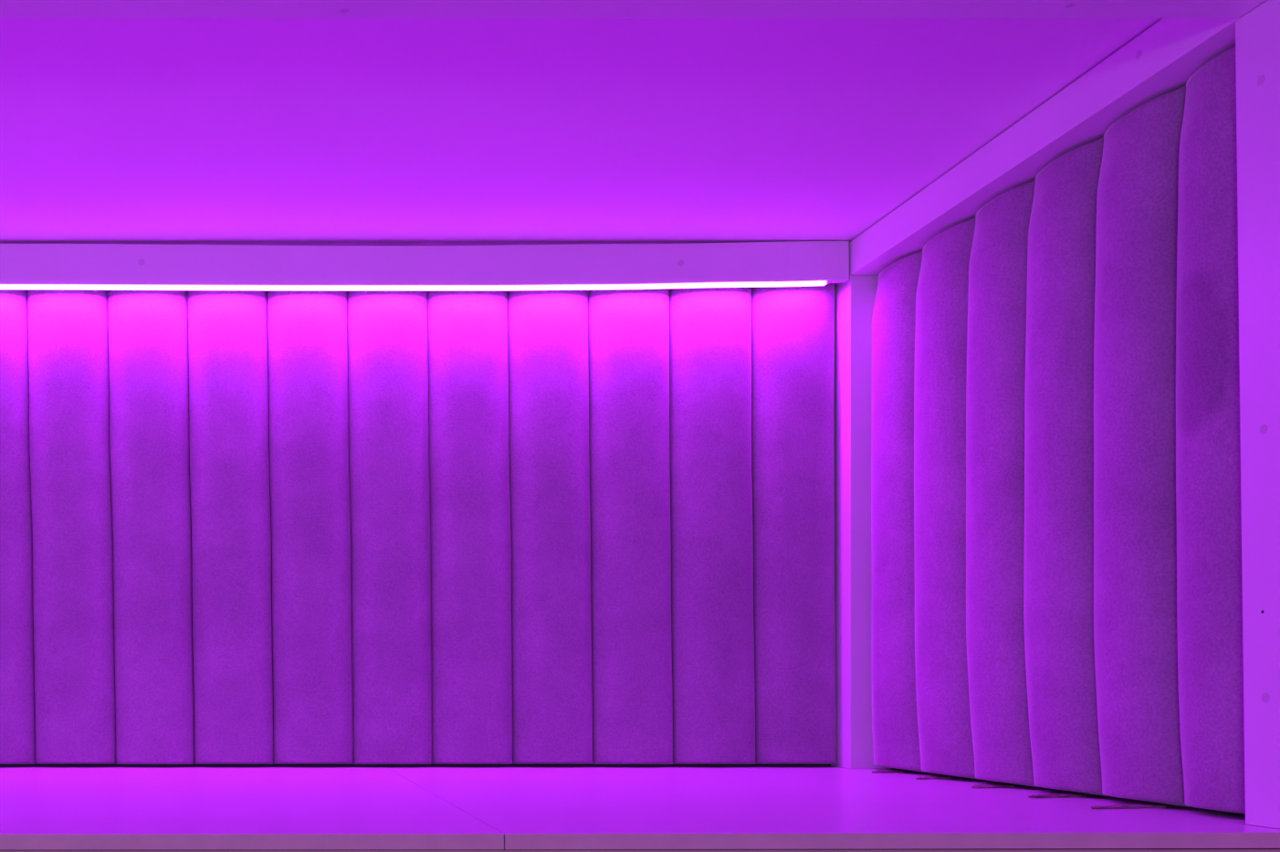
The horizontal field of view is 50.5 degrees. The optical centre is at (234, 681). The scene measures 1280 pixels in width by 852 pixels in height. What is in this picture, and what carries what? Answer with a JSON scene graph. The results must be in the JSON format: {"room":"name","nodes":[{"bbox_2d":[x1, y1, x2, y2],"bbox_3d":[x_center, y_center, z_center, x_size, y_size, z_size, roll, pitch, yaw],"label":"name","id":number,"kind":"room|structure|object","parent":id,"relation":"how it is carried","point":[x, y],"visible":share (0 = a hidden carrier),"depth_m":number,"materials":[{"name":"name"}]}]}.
{"room":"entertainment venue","nodes":[
{"label":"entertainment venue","id":0,"kind":"room"},
{"bbox_2d":[0,290,830,765],"bbox_3d":[-0.150,-0.106,2.436,2.900,1.437,0.048,0,0,0],"label":"wall","id":1,"kind":"structure","parent":0,"point":[36,764],"depth_m":2.41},
{"bbox_2d":[0,289,35,764],"bbox_3d":[-0.465,-0.318,2.386,0.168,0.950,0.041,0,0,0],"label":"panel","id":2,"kind":"object","parent":1,"relation":"attached to","point":[17,695],"visible":0.91,"depth_m":2.37,"materials":[{"name":"grey fabric"}]},
{"bbox_2d":[27,289,115,763],"bbox_3d":[-0.312,-0.319,2.386,0.168,0.949,0.040,0,0,0],"label":"panel","id":3,"kind":"object","parent":1,"relation":"attached to","point":[68,329],"visible":0.89,"depth_m":2.37,"materials":[{"name":"grey fabric"}]},
{"bbox_2d":[107,289,194,764],"bbox_3d":[-0.160,-0.318,2.386,0.164,0.950,0.041,0,0,0],"label":"panel","id":4,"kind":"object","parent":1,"relation":"attached to","point":[148,346],"visible":0.94,"depth_m":2.37,"materials":[{"name":"grey fabric"}]},
{"bbox_2d":[187,290,273,764],"bbox_3d":[-0.008,-0.318,2.386,0.164,0.950,0.041,0,0,0],"label":"panel","id":5,"kind":"object","parent":1,"relation":"attached to","point":[228,382],"visible":0.91,"depth_m":2.37,"materials":[{"name":"grey fabric"}]},
{"bbox_2d":[267,290,353,763],"bbox_3d":[0.144,-0.319,2.386,0.164,0.949,0.041,0,0,0],"label":"panel","id":6,"kind":"object","parent":1,"relation":"attached to","point":[308,340],"visible":0.88,"depth_m":2.37,"materials":[{"name":"grey fabric"}]},
{"bbox_2d":[346,290,431,764],"bbox_3d":[0.297,-0.318,2.386,0.161,0.950,0.041,0,0,0],"label":"panel","id":7,"kind":"object","parent":1,"relation":"attached to","point":[387,330],"visible":0.88,"depth_m":2.37,"materials":[{"name":"grey fabric"}]},
{"bbox_2d":[427,290,512,764],"bbox_3d":[0.450,-0.318,2.386,0.162,0.950,0.041,0,0,0],"label":"panel","id":8,"kind":"object","parent":1,"relation":"attached to","point":[467,330],"visible":0.9,"depth_m":2.37,"materials":[{"name":"grey fabric"}]},
{"bbox_2d":[507,289,592,763],"bbox_3d":[0.604,-0.319,2.386,0.162,0.949,0.041,0,0,0],"label":"panel","id":9,"kind":"object","parent":1,"relation":"attached to","point":[548,330],"visible":0.94,"depth_m":2.37,"materials":[{"name":"grey fabric"}]},
{"bbox_2d":[587,288,672,764],"bbox_3d":[0.757,-0.318,2.386,0.162,0.950,0.041,0,0,0],"label":"panel","id":10,"kind":"object","parent":1,"relation":"attached to","point":[628,330],"visible":0.89,"depth_m":2.37,"materials":[{"name":"grey fabric"}]},
{"bbox_2d":[669,286,755,764],"bbox_3d":[0.914,-0.318,2.385,0.164,0.949,0.041,0,0,0],"label":"panel","id":11,"kind":"object","parent":1,"relation":"attached to","point":[712,641],"visible":0.88,"depth_m":2.37,"materials":[{"name":"grey fabric"}]},
{"bbox_2d":[751,283,836,763],"bbox_3d":[1.069,-0.319,2.386,0.160,0.949,0.041,0,0,0],"label":"panel","id":12,"kind":"object","parent":1,"relation":"attached to","point":[792,328],"visible":0.91,"depth_m":2.37,"materials":[{"name":"grey fabric"}]},
{"bbox_2d":[0,18,1162,245],"bbox_3d":[-0.150,-0.841,1.890,2.900,0.030,1.140,0,0,0],"label":"ceiling","id":13,"kind":"structure","parent":0,"point":[247,131],"depth_m":1.83,"materials":[{"name":"white paint"}]},
{"bbox_2d":[0,241,849,284],"bbox_3d":[-0.226,-0.783,2.344,2.746,0.082,0.018,0,0,0],"label":"fascia board","id":14,"kind":"object","parent":13,"relation":"attached to","point":[790,260],"visible":1,"depth_m":2.33,"materials":[{"name":"white laminate"}]},
{"bbox_2d":[0,277,847,290],"bbox_3d":[-0.227,-0.744,2.342,2.740,0.020,0.019,0,0,0],"label":"strip light","id":15,"kind":"object","parent":14,"relation":"attached to","point":[729,284],"visible":1,"depth_m":2.33,"materials":[{"name":"glowing white plastic diffuser"}]},
{"bbox_2d":[0,0,1267,18],"bbox_3d":[-0.187,-0.792,1.385,2.824,0.065,0.094,0,0,0],"label":"rail","id":16,"kind":"object","parent":13,"relation":"attached to","point":[8,8],"visible":1,"depth_m":1.41,"materials":[{"name":"white laminate"}]},
{"bbox_2d":[891,767,1245,815],"bbox_3d":[1.263,-0.106,1.873,0.074,1.437,1.076,0,0,0],"label":"wall","id":17,"kind":"structure","parent":0,"point":[891,768],"depth_m":1.80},
{"bbox_2d":[870,251,926,772],"bbox_3d":[1.192,-0.300,2.255,0.058,0.914,0.156,0,0,0],"label":"panel","id":18,"kind":"object","parent":17,"relation":"attached to","point":[896,739],"visible":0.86,"depth_m":2.22,"materials":[{"name":"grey fabric"}]},
{"bbox_2d":[913,217,982,779],"bbox_3d":[1.192,-0.300,2.105,0.058,0.914,0.173,0,0,0],"label":"panel","id":19,"kind":"object","parent":17,"relation":"attached to","point":[946,746],"visible":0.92,"depth_m":2.07,"materials":[{"name":"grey fabric"}]},
{"bbox_2d":[965,179,1039,786],"bbox_3d":[1.192,-0.300,1.954,0.057,0.914,0.165,0,0,0],"label":"panel","id":20,"kind":"object","parent":17,"relation":"attached to","point":[996,335],"visible":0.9,"depth_m":1.92,"materials":[{"name":"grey fabric"}]},
{"bbox_2d":[834,18,1239,285],"bbox_3d":[1.188,-0.791,1.922,0.076,0.062,0.979,0,0,0],"label":"beam","id":21,"kind":"structure","parent":17,"relation":"attached to","point":[1160,60],"depth_m":1.77,"materials":[{"name":"white laminate"}]},
{"bbox_2d":[1023,136,1110,796],"bbox_3d":[1.192,-0.300,1.806,0.057,0.914,0.163,0,0,0],"label":"panel","id":22,"kind":"object","parent":17,"relation":"attached to","point":[1058,555],"visible":0.88,"depth_m":1.77,"materials":[{"name":"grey fabric"}]},
{"bbox_2d":[1093,85,1193,807],"bbox_3d":[1.192,-0.300,1.656,0.057,0.914,0.161,0,0,0],"label":"panel","id":23,"kind":"object","parent":17,"relation":"attached to","point":[1136,635],"visible":0.93,"depth_m":1.62,"materials":[{"name":"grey fabric"}]},
{"bbox_2d":[1175,46,1245,813],"bbox_3d":[1.192,-0.300,1.514,0.058,0.914,0.145,0,0,0],"label":"panel","id":24,"kind":"object","parent":17,"relation":"attached to","point":[1209,501],"visible":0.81,"depth_m":1.50,"materials":[{"name":"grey fabric"}]},
{"bbox_3d":[0.000,0.637,0.930,5.200,0.049,3.060,0,0,0],"label":"floor","id":25,"kind":"structure","parent":0,"visible":0},
{"bbox_2d":[0,848,1279,851],"bbox_3d":[-0.187,0.396,1.350,2.826,0.432,0.018,0,0,0],"label":"board","id":26,"kind":"object","parent":25,"relation":"on","point":[914,849],"visible":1,"depth_m":1.35,"materials":[{"name":"beige laminate"}]},
{"bbox_2d":[0,765,503,849],"bbox_3d":[-0.656,0.171,1.870,1.888,0.017,1.082,0,0,0],"label":"board","id":27,"kind":"object","parent":26,"relation":"on","point":[42,807],"visible":1,"depth_m":1.58,"materials":[{"name":"white laminate"}]},
{"bbox_2d":[384,765,1279,849],"bbox_3d":[0.757,0.171,1.874,0.936,0.017,1.074,0,0,0],"label":"board","id":28,"kind":"object","parent":26,"relation":"on","point":[534,807],"visible":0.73,"depth_m":1.56,"materials":[{"name":"white laminate"}]},
{"bbox_2d":[830,274,891,768],"bbox_3d":[1.188,-0.299,2.373,0.076,0.921,0.076,0,0,0],"label":"post","id":29,"kind":"object","parent":28,"relation":"on","point":[855,299],"visible":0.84,"depth_m":2.33,"materials":[{"name":"white laminate"}]},
{"bbox_2d":[871,769,903,773],"bbox_3d":[1.168,0.160,2.242,0.068,0.004,0.020,0,0,-15],"label":"shim","id":30,"kind":"object","parent":28,"relation":"on","point":[880,771],"visible":1,"depth_m":2.23,"materials":[{"name":"brown wood"}]},
{"bbox_2d":[916,776,951,779],"bbox_3d":[1.166,0.160,2.093,0.070,0.004,0.020,0,0,-14],"label":"shim","id":31,"kind":"object","parent":28,"relation":"on","point":[925,777],"visible":1,"depth_m":2.08,"materials":[{"name":"brown wood"}]},
{"bbox_2d":[971,784,1014,787],"bbox_3d":[1.162,0.160,1.924,0.077,0.004,0.020,0,0,-13],"label":"shim","id":32,"kind":"object","parent":28,"relation":"on","point":[986,785],"visible":1,"depth_m":1.92,"materials":[{"name":"brown wood"}]},
{"bbox_2d":[1028,793,1085,797],"bbox_3d":[1.155,0.160,1.762,0.092,0.004,0.020,0,0,-10],"label":"shim","id":33,"kind":"object","parent":28,"relation":"on","point":[1057,795],"visible":1,"depth_m":1.75,"materials":[{"name":"brown wood"}]},
{"bbox_2d":[1091,804,1165,808],"bbox_3d":[1.147,0.160,1.612,0.106,0.004,0.020,0,0,-9],"label":"shim","id":34,"kind":"object","parent":28,"relation":"on","point":[1112,806],"visible":1,"depth_m":1.60,"materials":[{"name":"brown wood"}]},
{"bbox_2d":[1235,0,1279,828],"bbox_3d":[1.188,-0.299,1.388,0.076,0.921,0.100,0,0,0],"label":"end post","id":35,"kind":"object","parent":28,"relation":"on","point":[1257,33],"visible":1,"depth_m":1.40,"materials":[{"name":"white laminate"}]}
]}

